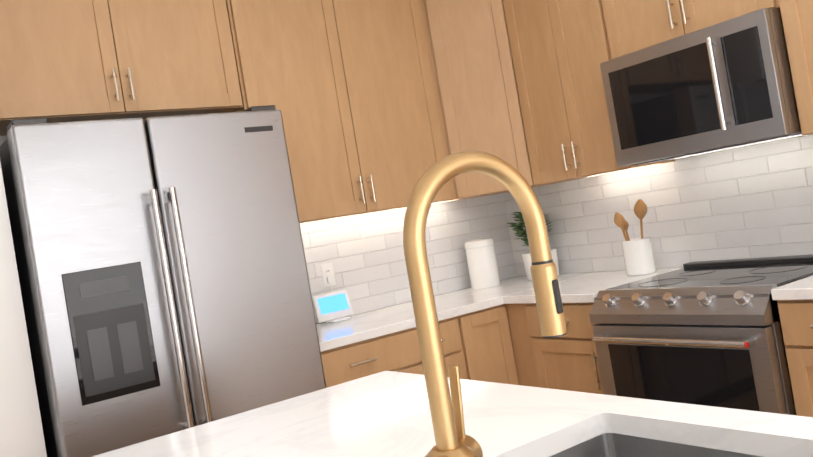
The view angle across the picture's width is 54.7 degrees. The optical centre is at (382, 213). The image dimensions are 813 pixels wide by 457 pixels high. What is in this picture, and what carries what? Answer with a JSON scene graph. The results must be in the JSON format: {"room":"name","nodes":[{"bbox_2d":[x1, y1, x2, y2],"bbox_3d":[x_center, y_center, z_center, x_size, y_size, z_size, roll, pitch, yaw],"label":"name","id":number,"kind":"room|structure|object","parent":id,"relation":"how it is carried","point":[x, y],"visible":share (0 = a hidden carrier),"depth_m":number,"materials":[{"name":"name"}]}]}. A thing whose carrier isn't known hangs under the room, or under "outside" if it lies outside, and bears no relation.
{"room":"kitchen","nodes":[
{"label":"kitchen","id":0,"kind":"room"},
{"bbox_2d":[0,135,6,145],"bbox_3d":[-0.407,0.048,4.027,2.930,2.850,0.120,-9,-1,-34],"label":"wall","id":1,"kind":"structure","parent":0,"point":[3,139],"depth_m":3.23,"materials":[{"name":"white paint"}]},
{"bbox_2d":[0,0,247,135],"bbox_3d":[-1.187,-0.734,3.319,1.050,0.695,0.347,-9,-1,-34],"label":"upper cabinet","id":2,"kind":"object","parent":1,"relation":"attached to","point":[61,60],"depth_m":3.18,"materials":[{"name":"brown wood"}]},
{"bbox_2d":[320,262,335,286],"bbox_3d":[-0.274,0.309,3.990,0.072,0.116,0.008,-9,-1,-34],"label":"outlet","id":3,"kind":"object","parent":1,"relation":"attached to","point":[327,270],"visible":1,"depth_m":3.98,"materials":[{"name":"white plastic"}]},
{"bbox_2d":[220,0,443,227],"bbox_3d":[-0.297,-0.596,3.895,1.155,1.240,0.347,-9,-1,-34],"label":"upper cabinet","id":4,"kind":"object","parent":1,"relation":"attached to","point":[384,106],"depth_m":3.75,"materials":[{"name":"brown wood"}]},
{"bbox_2d":[412,0,579,203],"bbox_3d":[0.508,-0.723,4.255,0.736,1.240,0.666,-9,-1,-34],"label":"upper cabinet","id":5,"kind":"object","parent":1,"relation":"attached to","point":[468,65],"depth_m":4.07,"materials":[{"name":"brown wood"}]},
{"bbox_2d":[0,162,46,456],"bbox_3d":[-1.581,0.224,2.847,0.360,2.850,0.740,-9,-1,-34],"label":"wall","id":6,"kind":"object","parent":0,"point":[21,432],"depth_m":2.61,"materials":[{"name":"white paint"}]},
{"bbox_2d":[675,134,812,160],"bbox_3d":[2.519,-0.466,2.151,0.120,2.850,6.320,-9,-1,-34],"label":"wall","id":7,"kind":"structure","parent":0,"point":[748,146],"depth_m":3.44,"materials":[{"name":"white tile"}]},
{"bbox_2d":[504,0,691,187],"bbox_3d":[0.969,-0.806,3.871,0.392,1.240,0.724,-9,-1,-34],"label":"upper cabinet","id":8,"kind":"object","parent":7,"relation":"attached to","point":[559,47],"depth_m":3.78,"materials":[{"name":"brown wood"}]},
{"bbox_2d":[612,0,779,54],"bbox_3d":[1.323,-1.119,3.324,0.347,0.755,0.775,-9,-1,-34],"label":"upper cabinet","id":9,"kind":"object","parent":7,"relation":"attached to","point":[643,23],"depth_m":3.28,"materials":[{"name":"brown wood"}]},
{"bbox_2d":[600,8,801,166],"bbox_3d":[1.368,-0.500,3.276,0.482,0.472,0.767,-9,-1,-34],"label":"microwave","id":10,"kind":"object","parent":9,"relation":"attached to","point":[727,84],"visible":1,"depth_m":3.09,"materials":[{"name":"silver metal"}]},
{"bbox_2d":[776,0,812,143],"bbox_3d":[1.786,-0.960,2.685,0.347,1.240,0.897,-9,-1,-34],"label":"upper cabinet","id":11,"kind":"object","parent":7,"relation":"attached to","point":[797,15],"depth_m":2.86,"materials":[{"name":"brown wood"}]},
{"bbox_2d":[251,6,812,233],"bbox_3d":[0.983,-0.194,2.757,1.620,0.018,3.405,-9,-1,-34],"label":"light","id":12,"kind":"object","parent":11,"relation":"on","point":[809,130],"depth_m":3.82,"materials":[{"name":"white"}]},
{"bbox_3d":[-0.431,1.498,0.880,6.870,0.100,8.120,-9,-1,-34],"label":"floor","id":13,"kind":"structure","parent":0,"visible":0},
{"bbox_2d":[0,105,326,456],"bbox_3d":[-0.834,0.590,3.101,0.995,1.892,0.788,-9,-1,-34],"label":"refrigerator","id":14,"kind":"object","parent":13,"relation":"on","point":[163,275],"visible":0.9,"depth_m":2.77,"materials":[{"name":"grey metal"}]},
{"bbox_2d":[321,312,483,387],"bbox_3d":[-0.030,0.982,3.706,0.829,0.875,0.626,-9,-1,-34],"label":"base cabinet","id":15,"kind":"object","parent":13,"relation":"on","point":[398,352],"depth_m":3.46,"materials":[{"name":"brown wood"}]},
{"bbox_2d":[316,272,587,351],"bbox_3d":[0.272,0.471,3.964,1.752,0.039,0.638,-9,-1,-34],"label":"countertop","id":16,"kind":"structure","parent":15,"relation":"on","point":[363,326],"depth_m":3.73,"materials":[{"name":"white stone"}]},
{"bbox_2d":[312,276,353,322],"bbox_3d":[-0.249,0.425,3.908,0.200,0.219,0.137,-9,-1,-34],"label":"smart display","id":17,"kind":"object","parent":16,"relation":"on","point":[333,307],"visible":1,"depth_m":3.90,"materials":[{"name":"white plastic"}]},
{"bbox_2d":[464,238,499,288],"bbox_3d":[0.557,0.273,4.375,0.166,0.270,0.166,-9,-1,-34],"label":"canister","id":18,"kind":"object","parent":16,"relation":"on","point":[482,263],"visible":1,"depth_m":4.31,"materials":[{"name":"white ceramic"}]},
{"bbox_2d":[507,212,559,280],"bbox_3d":[0.851,0.165,4.346,0.278,0.386,0.247,-9,-1,-34],"label":"potted plant","id":19,"kind":"object","parent":16,"relation":"on","point":[520,232],"visible":0.29,"depth_m":4.30,"materials":[{"name":"white ceramic"}]},
{"bbox_2d":[92,371,812,456],"bbox_3d":[0.438,0.838,0.775,1.242,0.915,3.010,-9,-1,-34],"label":"kitchen island","id":20,"kind":"object","parent":13,"relation":"on","point":[384,414],"visible":0.94,"depth_m":1.60,"materials":[{"name":"stone"}]},
{"bbox_2d":[403,151,566,456],"bbox_3d":[0.139,0.168,1.087,0.308,0.513,0.114,-9,-1,-34],"label":"faucet","id":21,"kind":"object","parent":20,"relation":"on","point":[452,439],"visible":1,"depth_m":1.05,"materials":[{"name":"gold metal"}]},
{"bbox_2d":[408,427,812,456],"bbox_3d":[0.446,0.540,1.150,0.508,0.238,0.678,-9,-1,-34],"label":"sink basin","id":22,"kind":"object","parent":20,"relation":"in","point":[601,441],"depth_m":1.46,"materials":[{"name":"silver metal"}]},
{"bbox_2d":[476,304,523,385],"bbox_3d":[0.351,0.923,3.967,0.379,0.875,0.626,-9,-1,-34],"label":"base cabinet","id":23,"kind":"object","parent":13,"relation":"on","point":[496,329],"depth_m":3.78,"materials":[{"name":"brown wood"}]},
{"bbox_2d":[512,304,531,386],"bbox_3d":[0.755,0.860,4.244,0.746,0.875,0.626,-9,-1,-34],"label":"base cabinet","id":24,"kind":"object","parent":13,"relation":"on","point":[515,307],"depth_m":3.77,"materials":[{"name":"brown wood"}]},
{"bbox_2d":[520,304,603,393],"bbox_3d":[1.144,0.787,3.705,0.697,0.875,0.451,-9,-1,-34],"label":"base cabinet","id":25,"kind":"object","parent":13,"relation":"on","point":[569,362],"depth_m":3.52,"materials":[{"name":"brown wood"}]},
{"bbox_2d":[504,268,680,303],"bbox_3d":[1.030,0.343,3.758,0.709,0.039,0.566,-9,-1,-34],"label":"countertop","id":26,"kind":"structure","parent":25,"relation":"on","point":[581,289],"depth_m":3.69,"materials":[{"name":"white stone"}]},
{"bbox_2d":[614,199,655,275],"bbox_3d":[1.216,0.112,3.767,0.139,0.355,0.168,-9,-1,-34],"label":"utensil crock","id":27,"kind":"object","parent":26,"relation":"on","point":[638,255],"visible":1,"depth_m":3.72,"materials":[{"name":"white ceramic"}]},
{"bbox_2d":[589,254,812,415],"bbox_3d":[1.417,0.701,3.158,0.808,0.940,0.767,-9,-1,-34],"label":"range oven","id":28,"kind":"object","parent":13,"relation":"on","point":[707,333],"visible":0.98,"depth_m":2.94,"materials":[{"name":"silver metal"}]},
{"bbox_2d":[777,300,812,416],"bbox_3d":[1.924,0.640,2.534,0.697,0.875,0.828,-9,-1,-34],"label":"base cabinet","id":29,"kind":"object","parent":13,"relation":"on","point":[796,316],"depth_m":2.64,"materials":[{"name":"brown wood"}]},
{"bbox_2d":[771,275,812,299],"bbox_3d":[2.201,0.121,2.002,0.709,0.039,2.118,-9,-1,-34],"label":"countertop","id":30,"kind":"structure","parent":29,"relation":"on","point":[802,289],"depth_m":2.64,"materials":[{"name":"white stone"}]}
]}

